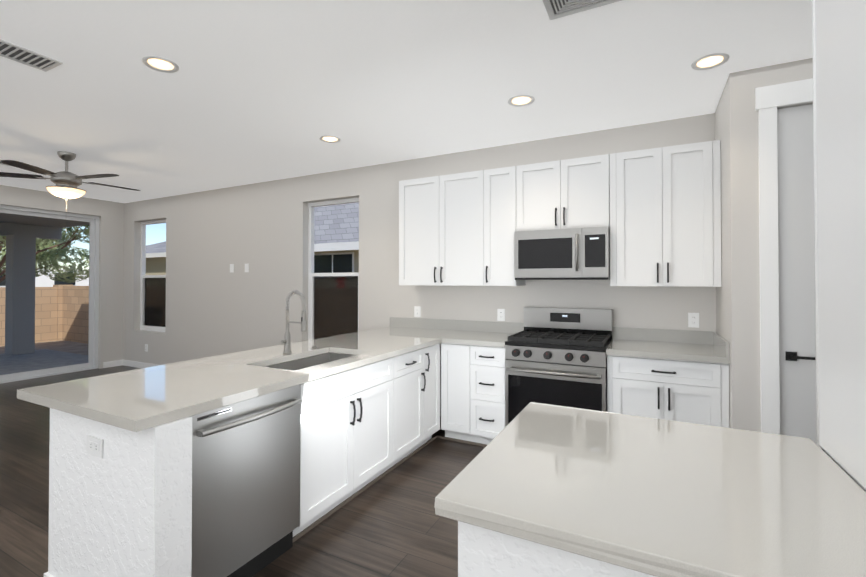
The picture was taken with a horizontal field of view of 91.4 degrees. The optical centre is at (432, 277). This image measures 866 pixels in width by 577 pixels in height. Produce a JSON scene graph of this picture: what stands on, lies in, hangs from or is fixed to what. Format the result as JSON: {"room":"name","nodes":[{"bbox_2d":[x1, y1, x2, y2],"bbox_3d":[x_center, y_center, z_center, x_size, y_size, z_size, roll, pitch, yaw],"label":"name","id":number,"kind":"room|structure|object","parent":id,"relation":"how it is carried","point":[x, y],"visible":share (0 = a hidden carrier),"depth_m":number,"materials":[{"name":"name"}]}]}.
{"room":"kitchen","nodes":[
{"label":"kitchen","id":0,"kind":"room"},
{"bbox_2d":[48,408,59,576],"bbox_3d":[-0.973,1.005,3.247,0.133,0.872,3.074,0,-1,27],"label":"wall","id":1,"kind":"structure","parent":0,"point":[54,414],"depth_m":1.89,"materials":[{"name":"white paint"}]},
{"bbox_2d":[0,185,123,368],"bbox_3d":[-6.833,0.079,4.284,0.160,2.746,6.600,0,-1,27],"label":"wall","id":2,"kind":"structure","parent":0,"point":[110,214],"depth_m":6.95,"materials":[{"name":"grey paint"}]},
{"bbox_2d":[0,205,98,383],"bbox_3d":[-6.047,0.228,5.835,0.080,2.478,2.438,0,-1,27],"label":"door frame","id":3,"kind":"structure","parent":2,"relation":"in","point":[93,221],"depth_m":6.83,"materials":[{"name":"grey"}]},
{"bbox_2d":[56,411,191,576],"bbox_3d":[-1.276,0.988,1.753,0.660,0.872,0.140,0,-1,27],"label":"wall","id":4,"kind":"structure","parent":0,"point":[122,507],"depth_m":1.65,"materials":[{"name":"white paint"}]},
{"bbox_2d":[44,572,53,576],"bbox_3d":[-1.364,1.376,1.709,0.807,0.095,0.012,0,-1,27],"label":"baseboard","id":5,"kind":"structure","parent":4,"relation":"attached to","point":[46,574],"depth_m":1.89,"materials":[{"name":"white"}]},
{"bbox_2d":[86,435,102,457],"bbox_3d":[-1.383,0.689,1.727,0.118,0.075,0.008,0,-1,27],"label":"outlet","id":6,"kind":"object","parent":4,"relation":"attached to","point":[94,446],"visible":1,"depth_m":1.72,"materials":[{"name":"white plastic"}]},
{"bbox_2d":[0,365,484,576],"bbox_3d":[-2.364,1.477,1.975,10.205,0.100,6.920,0,-1,27],"label":"floor","id":7,"kind":"structure","parent":0,"point":[391,524],"depth_m":2.51,"materials":[{"name":"brown wood"}]},
{"bbox_2d":[189,384,301,576],"bbox_3d":[-1.095,0.994,2.092,0.693,0.868,0.602,0,-1,27],"label":"dishwasher","id":8,"kind":"object","parent":7,"relation":"on","point":[245,488],"visible":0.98,"depth_m":1.93,"materials":[{"name":"silver metal"}]},
{"bbox_2d":[293,435,436,541],"bbox_3d":[-0.367,1.429,3.051,0.014,0.018,1.758,0,-1,27],"label":"baseboard","id":9,"kind":"structure","parent":7,"relation":"on","point":[327,515],"depth_m":2.78,"materials":[{"name":"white wood"}]},
{"bbox_2d":[429,344,439,439],"bbox_3d":[-0.302,1.010,3.708,0.633,0.872,0.367,0,-1,27],"label":"base cabinet","id":10,"kind":"object","parent":7,"relation":"on","point":[434,351],"depth_m":3.65,"materials":[{"name":"white wood"}]},
{"bbox_2d":[441,343,468,440],"bbox_3d":[0.336,1.012,3.945,0.276,0.872,0.633,0,-1,27],"label":"base cabinet","id":11,"kind":"object","parent":7,"relation":"on","point":[454,357],"depth_m":3.68,"materials":[{"name":"white wood"}]},
{"bbox_2d":[17,317,464,431],"bbox_3d":[-0.762,0.494,3.109,0.960,0.142,3.133,0,-1,27],"label":"countertop","id":12,"kind":"structure","parent":11,"relation":"on","point":[136,400],"depth_m":2.18,"materials":[{"name":"stone"}]},
{"bbox_2d":[280,290,306,353],"bbox_3d":[-0.954,0.302,2.839,0.200,0.435,0.133,0,-1,27],"label":"faucet","id":13,"kind":"object","parent":12,"relation":"on","point":[286,341],"visible":1,"depth_m":2.88,"materials":[{"name":"silver metal"}]},
{"bbox_2d":[265,352,354,370],"bbox_3d":[-0.777,0.680,2.771,0.452,0.232,0.802,0,-1,27],"label":"sink","id":14,"kind":"object","parent":12,"relation":"in","point":[298,364],"visible":0.06,"depth_m":3.00,"materials":[{"name":"silver metal"}]},
{"bbox_2d":[437,435,486,446],"bbox_3d":[0.340,1.436,3.669,0.649,0.018,0.013,0,-1,27],"label":"baseboard","id":15,"kind":"structure","parent":7,"relation":"on","point":[442,437],"depth_m":3.70,"materials":[{"name":"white wood"}]},
{"bbox_2d":[469,345,505,444],"bbox_3d":[0.572,1.011,3.824,0.374,0.872,0.633,0,-1,27],"label":"base cabinet","id":16,"kind":"object","parent":7,"relation":"on","point":[473,393],"depth_m":3.54,"materials":[{"name":"white wood"}]},
{"bbox_2d":[441,320,523,346],"bbox_3d":[0.479,0.502,3.855,0.567,0.142,0.673,0,-1,27],"label":"countertop","id":17,"kind":"structure","parent":16,"relation":"on","point":[480,333],"depth_m":4.05,"materials":[{"name":"stone"}]},
{"bbox_2d":[458,521,655,576],"bbox_3d":[0.619,0.982,1.132,0.858,0.872,0.785,0,-1,27],"label":"island base","id":18,"kind":"object","parent":7,"relation":"on","point":[483,552],"depth_m":0.92,"materials":[{"name":"white paint"}]},
{"bbox_2d":[434,402,865,576],"bbox_3d":[0.597,0.524,1.148,0.893,0.040,0.870,0,-1,27],"label":"countertop","id":19,"kind":"structure","parent":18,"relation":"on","point":[656,497],"depth_m":0.97,"materials":[{"name":"stone"}]},
{"bbox_2d":[505,307,611,426],"bbox_3d":[1.049,0.858,3.502,0.758,1.170,0.718,0,-1,27],"label":"range","id":20,"kind":"object","parent":7,"relation":"on","point":[556,356],"visible":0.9,"depth_m":3.32,"materials":[{"name":"silver metal"}]},
{"bbox_2d":[607,355,728,427],"bbox_3d":[1.754,1.004,3.217,0.744,0.872,0.633,0,-1,27],"label":"base cabinet","id":21,"kind":"object","parent":7,"relation":"on","point":[695,392],"depth_m":2.92,"materials":[{"name":"white wood"}]},
{"bbox_2d":[53,397,108,423],"bbox_3d":[-1.155,0.534,2.047,0.390,0.040,0.885,0,-1,27],"label":"countertop","id":22,"kind":"structure","parent":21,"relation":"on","point":[86,411],"depth_m":1.67,"materials":[{"name":"stone"}]},
{"bbox_2d":[606,327,729,363],"bbox_3d":[1.748,0.495,3.212,0.746,0.142,0.658,0,-1,27],"label":"countertop","id":23,"kind":"structure","parent":21,"relation":"on","point":[685,345],"depth_m":3.23,"materials":[{"name":"stone"}]},
{"bbox_2d":[0,0,812,202],"bbox_3d":[-2.364,-1.394,2.006,10.205,0.150,6.920,0,-1,27],"label":"ceiling","id":24,"kind":"structure","parent":0,"point":[252,91],"depth_m":2.78,"materials":[{"name":"white paint"}]},
{"bbox_2d":[0,39,62,71],"bbox_3d":[-2.451,-1.310,2.443,0.220,0.008,0.420,0,-1,27],"label":"ceiling vent","id":25,"kind":"object","parent":24,"relation":"in","point":[17,53],"visible":0.98,"depth_m":2.51,"materials":[{"name":"white metal"}]},
{"bbox_2d":[0,151,139,233],"bbox_3d":[-3.775,-0.872,4.419,1.279,0.839,1.262,0,-1,27],"label":"ceiling fan","id":26,"kind":"object","parent":24,"relation":"hanging from","point":[66,182],"visible":1,"depth_m":4.30,"materials":[{"name":"silver metal"}]},
{"bbox_2d":[142,56,178,72],"bbox_3d":[-1.674,-1.309,2.600,0.196,0.006,0.196,0,-1,27],"label":"recessed light","id":27,"kind":"object","parent":24,"relation":"in","point":[160,64],"visible":1,"depth_m":2.60,"materials":[{"name":"white"}]},
{"bbox_2d":[319,135,340,142],"bbox_3d":[-0.964,-1.295,3.961,0.196,0.006,0.196,0,-1,27],"label":"recessed light","id":28,"kind":"object","parent":24,"relation":"in","point":[330,139],"visible":1,"depth_m":3.97,"materials":[{"name":"white"}]},
{"bbox_2d":[508,95,534,106],"bbox_3d":[0.651,-1.304,3.122,0.196,0.006,0.196,0,-1,27],"label":"recessed light","id":29,"kind":"object","parent":24,"relation":"in","point":[520,100],"visible":1,"depth_m":3.12,"materials":[{"name":"white"}]},
{"bbox_2d":[542,0,621,19],"bbox_3d":[0.673,-1.315,1.913,0.356,0.008,0.356,0,-1,27],"label":"ceiling vent","id":30,"kind":"object","parent":24,"relation":"in","point":[555,9],"visible":1,"depth_m":2.04,"materials":[{"name":"white metal"}]},
{"bbox_2d":[691,53,728,69],"bbox_3d":[1.682,-1.310,2.570,0.196,0.006,0.196,0,-1,27],"label":"recessed light","id":31,"kind":"object","parent":24,"relation":"in","point":[710,61],"visible":1,"depth_m":2.57,"materials":[{"name":"white"}]},
{"bbox_2d":[123,113,715,415],"bbox_3d":[-0.821,0.086,4.997,10.205,2.746,0.160,0,-1,27],"label":"wall","id":32,"kind":"structure","parent":0,"point":[215,306],"depth_m":5.35,"materials":[{"name":"grey paint"}]},
{"bbox_2d":[121,359,158,367],"bbox_3d":[-2.795,1.422,5.899,5.535,0.095,0.012,0,-1,27],"label":"baseboard","id":33,"kind":"structure","parent":32,"relation":"attached to","point":[124,363],"depth_m":6.96,"materials":[{"name":"white wood"}]},
{"bbox_2d":[140,219,165,331],"bbox_3d":[-4.533,-0.029,6.954,0.883,1.818,0.066,0,-1,27],"label":"living room window","id":34,"kind":"structure","parent":32,"relation":"in","point":[152,302],"depth_m":7.06,"materials":[{"name":"white plastic"}]},
{"bbox_2d":[230,264,233,271],"bbox_3d":[-2.824,-0.131,5.932,0.075,0.118,0.008,0,-1,27],"label":"switch plate","id":35,"kind":"object","parent":32,"relation":"attached to","point":[231,267],"visible":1,"depth_m":5.93,"materials":[{"name":"white plastic"}]},
{"bbox_2d":[245,264,248,271],"bbox_3d":[-2.552,-0.132,5.793,0.075,0.118,0.008,0,-1,27],"label":"switch plate","id":36,"kind":"object","parent":32,"relation":"attached to","point":[246,267],"visible":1,"depth_m":5.79,"materials":[{"name":"white plastic"}]},
{"bbox_2d":[308,198,358,339],"bbox_3d":[-1.198,-0.048,5.243,0.874,1.818,0.066,0,-1,27],"label":"kitchen window","id":37,"kind":"structure","parent":32,"relation":"in","point":[333,304],"depth_m":5.31,"materials":[{"name":"white plastic"}]},
{"bbox_2d":[414,306,420,316],"bbox_3d":[-0.168,0.370,4.564,0.075,0.118,0.008,0,-1,27],"label":"electrical outlet","id":38,"kind":"object","parent":32,"relation":"attached to","point":[417,311],"visible":1,"depth_m":4.56,"materials":[{"name":"white plastic"}]},
{"bbox_2d":[399,166,525,285],"bbox_3d":[0.260,-0.455,4.152,1.216,1.066,0.364,0,-1,27],"label":"upper cabinet","id":39,"kind":"object","parent":32,"relation":"attached to","point":[458,229],"visible":1,"depth_m":4.00,"materials":[{"name":"white wood"}]},
{"bbox_2d":[497,309,504,320],"bbox_3d":[0.666,0.365,4.135,0.075,0.118,0.008,0,-1,27],"label":"electrical outlet","id":40,"kind":"object","parent":32,"relation":"attached to","point":[500,314],"visible":1,"depth_m":4.13,"materials":[{"name":"white plastic"}]},
{"bbox_2d":[516,154,609,230],"bbox_3d":[1.143,-0.699,3.701,0.762,0.587,0.364,0,-1,27],"label":"upper cabinet","id":41,"kind":"object","parent":32,"relation":"attached to","point":[566,194],"visible":0.96,"depth_m":3.56,"materials":[{"name":"white wood"}]},
{"bbox_2d":[514,226,609,279],"bbox_3d":[1.121,-0.190,3.653,0.756,0.420,0.458,0,-1,27],"label":"over-the-range microwave","id":42,"kind":"object","parent":41,"relation":"attached to","point":[571,254],"visible":0.98,"depth_m":3.49,"materials":[{"name":"silver metal"}]},
{"bbox_2d":[609,140,720,286],"bbox_3d":[1.815,-0.463,3.353,0.745,1.066,0.364,0,-1,27],"label":"upper cabinet","id":43,"kind":"object","parent":32,"relation":"attached to","point":[665,216],"visible":1,"depth_m":3.21,"materials":[{"name":"white wood"}]},
{"bbox_2d":[688,313,698,327],"bbox_3d":[2.097,0.342,3.401,0.075,0.118,0.008,0,-1,27],"label":"electrical outlet","id":44,"kind":"object","parent":32,"relation":"attached to","point":[693,319],"visible":1,"depth_m":3.40,"materials":[{"name":"white plastic"}]},
{"bbox_2d":[715,58,812,431],"bbox_3d":[2.722,0.061,2.684,1.468,2.746,0.720,0,-1,27],"label":"wall","id":45,"kind":"structure","parent":0,"point":[738,290],"depth_m":2.67,"materials":[{"name":"grey paint"}]},
{"bbox_2d":[755,78,812,433],"bbox_3d":[2.475,0.124,2.461,0.972,2.615,0.142,0,-1,27],"label":"door frame","id":46,"kind":"structure","parent":45,"relation":"attached to","point":[770,99],"depth_m":2.60,"materials":[{"name":"white wood"}]},
{"bbox_2d":[777,104,821,448],"bbox_3d":[2.458,0.191,2.427,0.748,2.470,0.087,0,-1,27],"label":"pantry door","id":47,"kind":"structure","parent":45,"relation":"in","point":[796,263],"depth_m":2.57,"materials":[{"name":"white paint"}]},
{"bbox_2d":[812,0,865,488],"bbox_3d":[1.061,-0.414,1.083,0.012,1.828,0.465,0,-1,27],"label":"wall","id":48,"kind":"structure","parent":0,"point":[839,79],"depth_m":1.12,"materials":[{"name":"white paint"}]},
{"bbox_2d":[822,448,865,491],"bbox_3d":[0.261,0.025,-0.661,0.152,2.746,4.280,0,-1,27],"label":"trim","id":49,"kind":"structure","parent":0,"point":[844,470],"depth_m":1.13,"materials":[{"name":"white paint"}]},
{"label":"outside","id":50,"kind":"structure","parent":0,"visible":0},
{"bbox_2d":[0,340,87,354],"bbox_3d":[-9.835,1.844,15.136,110.000,0.050,110.000,0,-1,27],"label":"ground","id":51,"kind":"structure","parent":50,"point":[72,347],"depth_m":10.79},
{"bbox_2d":[0,285,88,345],"bbox_3d":[-6.244,0.699,-7.969,26.500,1.738,32.150,0,-1,27],"label":"fence","id":52,"kind":"object","parent":51,"relation":"on","point":[61,312],"depth_m":11.71,"materials":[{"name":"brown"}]},
{"bbox_2d":[0,213,88,374],"bbox_3d":[-7.857,0.124,6.467,3.653,3.198,4.750,0,-1,27],"label":"patio cover","id":53,"kind":"object","parent":51,"relation":"on","point":[21,233],"depth_m":8.40,"materials":[{"name":"grey paint"}]},
{"bbox_2d":[0,269,88,286],"bbox_3d":[-25.844,0.690,26.850,2.830,2.490,7.800,0,-1,27],"label":"rv","id":54,"kind":"object","parent":51,"relation":"on","point":[43,281],"depth_m":26.89,"materials":[{"name":"white"}]},
{"bbox_2d":[0,225,88,282],"bbox_3d":[-17.669,-2.025,16.102,9.563,7.748,9.554,0,-1,27],"label":"tree","id":55,"kind":"object","parent":51,"relation":"on","point":[58,250],"depth_m":18.22,"materials":[{"name":"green plant"}]},
{"bbox_2d":[146,241,165,274],"bbox_3d":[-12.189,-0.366,25.905,10.900,4.598,9.930,0,-1,27],"label":"house","id":56,"kind":"structure","parent":51,"relation":"on","point":[156,259],"depth_m":22.07,"materials":[{"name":"beige paint"}]},
{"bbox_2d":[314,202,358,272],"bbox_3d":[3.457,-1.498,14.571,14.700,6.618,10.830,0,-1,27],"label":"house","id":57,"kind":"structure","parent":51,"relation":"on","point":[336,238],"depth_m":12.35,"materials":[{"name":"grey brick"}]}
]}

